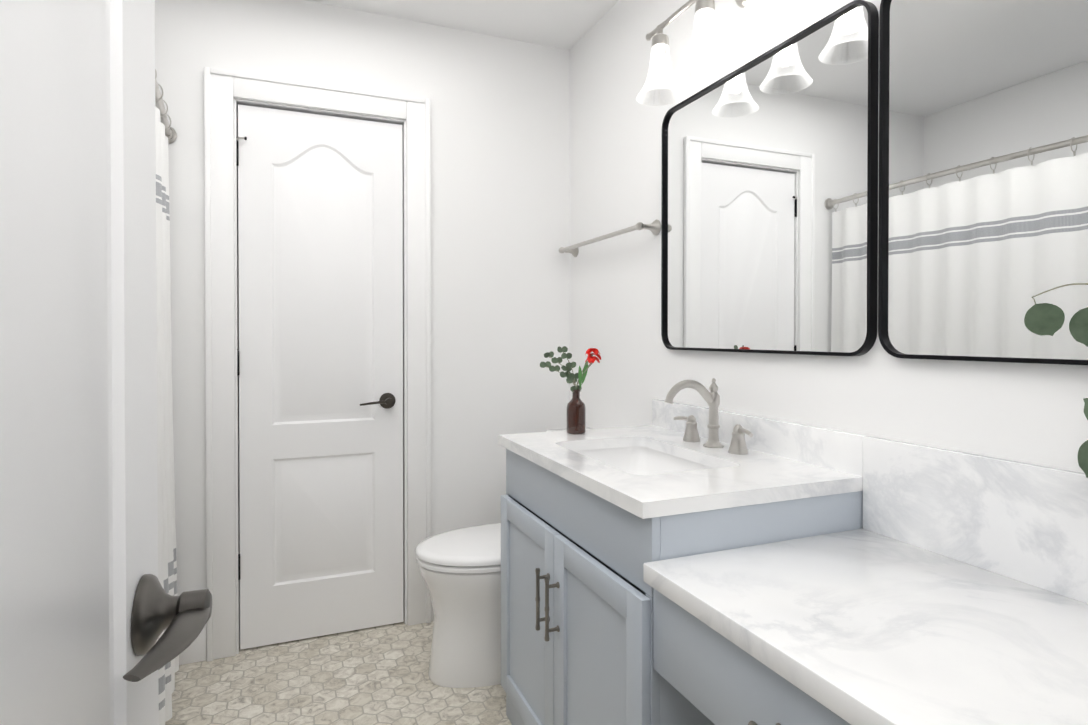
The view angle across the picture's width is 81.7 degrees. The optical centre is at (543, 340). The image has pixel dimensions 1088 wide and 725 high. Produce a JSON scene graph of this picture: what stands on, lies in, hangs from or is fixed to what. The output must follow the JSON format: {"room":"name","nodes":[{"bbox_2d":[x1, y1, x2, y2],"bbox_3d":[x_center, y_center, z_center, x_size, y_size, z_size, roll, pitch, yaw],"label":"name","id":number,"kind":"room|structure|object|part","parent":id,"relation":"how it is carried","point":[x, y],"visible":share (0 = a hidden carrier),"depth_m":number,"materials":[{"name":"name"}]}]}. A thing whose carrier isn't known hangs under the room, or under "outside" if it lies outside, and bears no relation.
{"room":"bathroom","nodes":[
{"label":"bathroom","id":0,"kind":"room"},
{"bbox_2d":[165,621,511,724],"bbox_3d":[-0.200,1.197,0.567,2.497,0.050,4.155,0,1,-22],"label":"floor","id":1,"kind":"structure","parent":0,"point":[377,675],"depth_m":2.09,"materials":[{"name":"tile"}]},
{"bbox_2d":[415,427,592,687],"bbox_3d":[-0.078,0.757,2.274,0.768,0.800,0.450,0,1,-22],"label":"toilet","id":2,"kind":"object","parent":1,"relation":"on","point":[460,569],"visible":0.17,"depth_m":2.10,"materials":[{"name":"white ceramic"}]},
{"bbox_3d":[-0.148,0.716,2.245,0.618,0.027,0.388,0,1,-22],"label":"lid","id":3,"kind":"part","parent":2,"relation":"part of","materials":[{"name":"white ceramic"}]},
{"bbox_3d":[-0.149,0.743,2.245,0.611,0.017,0.386,0,1,-22],"label":"seat","id":4,"kind":"part","parent":2,"relation":"part of","materials":[{"name":"white plastic"}]},
{"bbox_3d":[-0.134,0.956,2.253,0.628,0.402,0.378,0,1,-22],"label":"bowl","id":5,"kind":"part","parent":2,"relation":"part of","materials":[{"name":"white ceramic"}]},
{"bbox_2d":[499,442,1087,724],"bbox_3d":[0.426,0.746,1.262,0.601,0.840,1.674,0,1,-22],"label":"bathroom vanity","id":6,"kind":"object","parent":1,"relation":"on","point":[674,563],"depth_m":1.10,"materials":[{"name":"grey"}]},
{"bbox_3d":[-0.114,0.767,1.910,0.019,0.586,0.058,0,1,-22],"label":"door","id":7,"kind":"part","parent":6,"relation":"part of","materials":[{"name":"grey wood"}]},
{"bbox_3d":[0.050,1.115,1.563,0.019,0.095,0.839,0,1,-22],"label":"rail","id":8,"kind":"part","parent":6,"relation":"part of","materials":[{"name":"grey"}]},
{"bbox_3d":[-0.046,1.032,1.748,0.019,0.058,0.298,0,1,-22],"label":"door","id":9,"kind":"part","parent":6,"relation":"part of","materials":[{"name":"grey wood"}]},
{"bbox_3d":[-0.046,0.504,1.743,0.019,0.058,0.298,0,1,-22],"label":"door","id":10,"kind":"part","parent":6,"relation":"part of","materials":[{"name":"grey wood"}]},
{"bbox_3d":[-0.002,0.590,1.569,0.030,0.015,0.015,0,1,-22],"label":"pull post","id":11,"kind":"part","parent":6,"relation":"part of","materials":[{"name":"grey metal"}]},
{"bbox_3d":[0.021,0.770,1.581,0.019,0.586,0.058,0,1,-22],"label":"door","id":12,"kind":"part","parent":6,"relation":"part of","materials":[{"name":"grey wood"}]},
{"bbox_3d":[0.021,0.590,1.514,0.030,0.015,0.015,0,1,-22],"label":"pull post","id":13,"kind":"part","parent":6,"relation":"part of","materials":[{"name":"grey metal"}]},
{"bbox_3d":[0.021,0.696,1.515,0.030,0.015,0.015,0,1,-22],"label":"pull post","id":14,"kind":"part","parent":6,"relation":"part of","materials":[{"name":"grey metal"}]},
{"bbox_3d":[0.044,0.770,1.524,0.019,0.586,0.058,0,1,-22],"label":"door","id":15,"kind":"part","parent":6,"relation":"part of","materials":[{"name":"grey"}]},
{"bbox_3d":[0.111,0.508,1.357,0.019,0.058,0.298,0,1,-22],"label":"door","id":16,"kind":"part","parent":6,"relation":"part of","materials":[{"name":"grey"}]},
{"bbox_3d":[0.179,0.773,1.195,0.019,0.586,0.058,0,1,-22],"label":"door","id":17,"kind":"part","parent":6,"relation":"part of","materials":[{"name":"grey wood"}]},
{"bbox_2d":[499,426,862,509],"bbox_3d":[0.274,0.308,1.648,0.549,0.030,0.848,0,1,-22],"label":"countertop","id":18,"kind":"structure","parent":6,"relation":"on","point":[644,467],"depth_m":1.50,"materials":[{"name":"white stone"}]},
{"bbox_2d":[540,346,600,433],"bbox_3d":[0.087,0.153,1.959,0.178,0.270,0.180,0,1,-22],"label":"flower vase","id":19,"kind":"object","parent":18,"relation":"on","point":[575,415],"visible":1,"depth_m":1.95,"materials":[{"name":"brown glass"}]},
{"bbox_2d":[575,446,713,474],"bbox_3d":[0.249,0.392,1.643,0.320,0.140,0.490,0,1,-22],"label":"basin","id":20,"kind":"object","parent":18,"relation":"in","point":[637,460],"depth_m":1.87,"materials":[{"name":"white ceramic"}]},
{"bbox_2d":[673,415,699,441],"bbox_3d":[0.420,0.253,1.845,0.050,0.075,0.093,0,1,-22],"label":"handle","id":21,"kind":"object","parent":18,"relation":"on","point":[691,434],"depth_m":1.81,"materials":[{"name":"silver metal"}]},
{"bbox_2d":[664,378,723,447],"bbox_3d":[0.406,0.197,1.706,0.187,0.189,0.056,0,1,-22],"label":"faucet","id":22,"kind":"object","parent":18,"relation":"on","point":[712,398],"depth_m":1.72,"materials":[{"name":"silver metal"}]},
{"bbox_2d":[728,424,752,454],"bbox_3d":[0.514,0.255,1.617,0.050,0.075,0.093,0,1,-22],"label":"handle","id":23,"kind":"object","parent":18,"relation":"on","point":[738,446],"depth_m":1.62,"materials":[{"name":"silver metal"}]},
{"bbox_2d":[652,399,866,489],"bbox_3d":[0.538,0.262,1.756,0.020,0.118,0.848,0,1,-22],"label":"backsplash","id":24,"kind":"structure","parent":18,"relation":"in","point":[837,451],"depth_m":1.57,"materials":[{"name":"white stone"}]},
{"bbox_3d":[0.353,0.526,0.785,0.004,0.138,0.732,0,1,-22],"label":"desk drawer","id":25,"kind":"part","parent":6,"relation":"part of","materials":[{"name":"grey wood"}]},
{"bbox_2d":[1024,283,1087,477],"bbox_3d":[0.797,0.142,0.758,0.112,0.534,0.370,0,1,-10],"label":"plant","id":26,"kind":"object","parent":6,"relation":"on","point":[1040,319],"visible":1,"depth_m":0.91,"materials":[{"name":"green plant"}]},
{"bbox_2d":[155,0,569,653],"bbox_3d":[-0.968,-0.070,2.432,2.297,2.450,0.100,0,1,-22],"label":"wall","id":27,"kind":"structure","parent":0,"point":[500,182],"depth_m":2.62,"materials":[{"name":"white paint"}]},
{"bbox_2d":[155,80,176,142],"bbox_3d":[-1.003,-0.721,1.464,0.092,0.060,1.653,0,1,-22],"label":"curtain rod","id":28,"kind":"object","parent":27,"relation":"attached to","point":[160,106],"visible":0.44,"depth_m":2.00,"materials":[{"name":"silver metal"}]},
{"bbox_2d":[155,69,178,724],"bbox_3d":[-0.993,0.190,1.484,0.102,1.858,1.570,0,1,-22],"label":"shower curtain","id":29,"kind":"object","parent":28,"relation":"hanging from","point":[167,568],"visible":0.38,"depth_m":1.85,"materials":[{"name":"fabric"}]},
{"bbox_2d":[179,624,206,664],"bbox_3d":[-1.277,1.092,2.254,0.121,0.130,0.014,0,1,-22],"label":"baseboard","id":30,"kind":"structure","parent":27,"relation":"attached to","point":[195,651],"depth_m":2.26,"materials":[{"name":"white paint"}]},
{"bbox_2d":[204,67,212,661],"bbox_3d":[-1.206,0.089,2.259,0.020,2.136,0.008,0,1,-22],"label":"trim","id":31,"kind":"structure","parent":27,"relation":"attached to","point":[208,337],"depth_m":2.26,"materials":[{"name":"white paint"}]},
{"bbox_2d":[210,73,235,659],"bbox_3d":[-1.175,0.089,2.285,0.092,2.134,0.018,0,1,-22],"label":"trim","id":32,"kind":"structure","parent":27,"relation":"attached to","point":[223,358],"depth_m":2.28,"materials":[{"name":"white paint"}]},
{"bbox_2d":[236,140,238,165],"bbox_3d":[-1.130,-0.692,2.312,0.013,0.099,0.013,0,1,-22],"label":"closet door hinge","id":33,"kind":"object","parent":27,"relation":"attached to","point":[237,153],"visible":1,"depth_m":2.31,"materials":[{"name":"black metal"}]},
{"bbox_2d":[237,349,239,375],"bbox_3d":[-1.130,0.081,2.319,0.013,0.099,0.013,0,1,-22],"label":"closet door hinge","id":34,"kind":"object","parent":27,"relation":"attached to","point":[238,373],"visible":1,"depth_m":2.31,"materials":[{"name":"black metal"}]},
{"bbox_2d":[238,554,239,579],"bbox_3d":[-1.130,0.837,2.326,0.013,0.099,0.013,0,1,-22],"label":"closet door hinge","id":35,"kind":"object","parent":27,"relation":"attached to","point":[238,566],"visible":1,"depth_m":2.32,"materials":[{"name":"black metal"}]},
{"bbox_2d":[210,68,424,119],"bbox_3d":[-0.843,-0.934,2.412,0.626,0.090,0.018,0,1,-22],"label":"trim","id":36,"kind":"structure","parent":27,"relation":"attached to","point":[279,93],"depth_m":2.40,"materials":[{"name":"white paint"}]},
{"bbox_2d":[235,99,405,653],"bbox_3d":[-0.865,0.134,2.475,0.618,2.042,0.102,0,1,-22],"label":"door frame","id":37,"kind":"structure","parent":27,"relation":"attached to","point":[237,380],"depth_m":2.42,"materials":[{"name":"white paint"}]},
{"bbox_2d":[238,104,402,649],"bbox_3d":[-0.858,0.137,2.457,0.600,2.020,0.035,0,1,-22],"label":"closet door","id":38,"kind":"structure","parent":27,"relation":"in","point":[320,216],"depth_m":2.43,"materials":[{"name":"white paint"}]},
{"bbox_2d":[379,393,395,408],"bbox_3d":[-0.619,0.242,2.503,0.064,0.064,0.062,0,1,-22],"label":"rose","id":39,"kind":"object","parent":38,"relation":"attached to","point":[389,399],"visible":0.9,"depth_m":2.52,"materials":[{"name":"brown metal"}]},
{"bbox_2d":[360,401,385,405],"bbox_3d":[-0.662,0.245,2.467,0.117,0.018,0.023,0,1,-18],"label":"lever","id":40,"kind":"object","parent":39,"relation":"attached to","point":[371,403],"visible":0.96,"depth_m":2.46,"materials":[{"name":"brown metal"}]},
{"bbox_2d":[406,101,425,625],"bbox_3d":[-0.511,0.087,2.557,0.092,2.134,0.018,0,1,-22],"label":"trim","id":41,"kind":"structure","parent":27,"relation":"attached to","point":[416,332],"depth_m":2.54,"materials":[{"name":"white paint"}]},
{"bbox_2d":[425,98,430,622],"bbox_3d":[-0.471,0.086,2.560,0.020,2.136,0.008,0,1,-22],"label":"trim","id":42,"kind":"structure","parent":27,"relation":"attached to","point":[428,332],"depth_m":2.56,"materials":[{"name":"white paint"}]},
{"bbox_2d":[431,601,433,620],"bbox_3d":[-0.174,1.088,2.705,0.630,0.130,0.014,0,1,-22],"label":"baseboard","id":43,"kind":"structure","parent":27,"relation":"attached to","point":[432,614],"depth_m":2.58,"materials":[{"name":"white paint"}]},
{"bbox_2d":[305,0,618,49],"bbox_3d":[-0.200,-1.303,0.544,2.497,0.050,4.155,0,1,-22],"label":"ceiling","id":44,"kind":"structure","parent":0,"point":[566,24],"depth_m":2.50,"materials":[{"name":"white paint"}]},
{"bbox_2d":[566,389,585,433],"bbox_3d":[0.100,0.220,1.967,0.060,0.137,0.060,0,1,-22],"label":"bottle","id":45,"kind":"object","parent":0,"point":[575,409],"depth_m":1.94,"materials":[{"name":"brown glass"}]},
{"bbox_2d":[569,0,1087,472],"bbox_3d":[0.909,-0.057,1.009,0.100,2.450,4.155,0,1,-22],"label":"wall","id":46,"kind":"structure","parent":0,"point":[1031,413],"depth_m":2.00,"materials":[{"name":"white paint"}]},
{"bbox_2d":[559,220,660,256],"bbox_3d":[0.225,-0.390,2.436,0.081,0.054,0.704,0,1,-22],"label":"towel rail","id":47,"kind":"object","parent":46,"relation":"attached to","point":[654,227],"visible":1,"depth_m":2.27,"materials":[{"name":"silver metal"}]},
{"bbox_3d":[0.116,-0.393,2.743,0.052,0.054,0.054,0,1,-22],"label":"post","id":48,"kind":"part","parent":47,"relation":"part of","materials":[{"name":"silver metal"}]},
{"bbox_3d":[0.362,-0.387,2.141,0.052,0.054,0.054,0,1,-22],"label":"post","id":49,"kind":"part","parent":47,"relation":"part of","materials":[{"name":"silver metal"}]},
{"bbox_2d":[636,0,793,105],"bbox_3d":[0.461,-0.875,1.673,0.219,0.316,0.570,0,1,-22],"label":"sconce","id":50,"kind":"object","parent":46,"relation":"attached to","point":[705,36],"visible":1,"depth_m":1.66,"materials":[{"name":"frosted white glass"},{"name":"brushed nickel"}]},
{"bbox_2d":[651,25,668,50],"bbox_3d":[0.343,-0.899,1.857,0.051,0.064,0.051,0,1,-22],"label":"socket","id":51,"kind":"object","parent":50,"relation":"attached to","point":[660,41],"depth_m":1.84,"materials":[{"name":"silver metal"}]},
{"bbox_3d":[0.343,-0.797,1.858,0.140,0.157,0.140,0,1,-22],"label":"lamp shade","id":52,"kind":"part","parent":50,"relation":"part of","materials":[{"name":"white glass"}]},
{"bbox_3d":[0.343,-0.820,1.858,0.052,0.094,0.052,0,1,-22],"label":"bulb","id":53,"kind":"part","parent":50,"relation":"part of","materials":[{"name":"white glass"}]},
{"bbox_2d":[695,0,714,16],"bbox_3d":[0.424,-0.897,1.658,0.051,0.064,0.051,0,1,-22],"label":"socket","id":54,"kind":"object","parent":50,"relation":"attached to","point":[707,7],"depth_m":1.64,"materials":[{"name":"silver metal"}]},
{"bbox_3d":[0.424,-0.795,1.659,0.140,0.157,0.140,0,1,-22],"label":"lamp shade","id":55,"kind":"part","parent":50,"relation":"part of","materials":[{"name":"white glass"}]},
{"bbox_3d":[0.424,-0.818,1.659,0.052,0.094,0.052,0,1,-22],"label":"bulb","id":56,"kind":"part","parent":50,"relation":"part of","materials":[{"name":"white glass"}]},
{"bbox_3d":[0.553,-0.973,1.710,0.020,0.120,0.120,0,1,-22],"label":"plate","id":57,"kind":"part","parent":50,"relation":"part of","materials":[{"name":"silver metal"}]},
{"bbox_3d":[0.506,-0.816,1.460,0.052,0.094,0.052,0,1,-22],"label":"bulb","id":58,"kind":"part","parent":50,"relation":"part of","materials":[{"name":"white glass"}]},
{"bbox_3d":[0.506,-0.794,1.460,0.140,0.157,0.140,0,1,-22],"label":"lamp shade","id":59,"kind":"part","parent":50,"relation":"part of","materials":[{"name":"white glass"}]},
{"bbox_2d":[661,0,878,355],"bbox_3d":[0.552,-0.358,1.715,0.022,0.780,0.807,0,1,-22],"label":"mirror","id":60,"kind":"object","parent":46,"relation":"attached to","point":[769,219],"visible":1,"depth_m":1.59,"materials":[{"name":"black metal"}]},
{"bbox_2d":[878,0,1087,364],"bbox_3d":[0.865,-0.351,0.950,0.022,0.780,0.807,0,1,-22],"label":"mirror","id":61,"kind":"object","parent":46,"relation":"attached to","point":[983,178],"visible":0.96,"depth_m":1.13,"materials":[{"name":"black metal"}]},
{"bbox_3d":[-0.554,-0.045,-0.353,0.955,2.450,0.120,0,1,-22],"label":"wall","id":62,"kind":"structure","parent":0,"visible":0},
{"bbox_2d":[0,0,158,724],"bbox_3d":[-0.271,0.152,0.254,0.035,2.025,0.760,0,1,-19],"label":"entry door","id":63,"kind":"structure","parent":62,"relation":"in","point":[78,457],"depth_m":0.42,"materials":[{"name":"white paint"}]},
{"bbox_2d":[131,574,211,655],"bbox_3d":[-0.334,0.245,0.572,0.055,0.068,0.068,0,1,-19],"label":"rose","id":64,"kind":"object","parent":63,"relation":"attached to","point":[156,609],"visible":0.88,"depth_m":0.55,"materials":[{"name":"grey metal"}]},
{"bbox_2d":[123,605,210,681],"bbox_3d":[-0.306,0.247,0.526,0.033,0.013,0.121,0,1,-9],"label":"lever","id":65,"kind":"object","parent":64,"relation":"attached to","point":[181,633],"visible":1,"depth_m":0.51,"materials":[{"name":"grey metal"}]}
]}

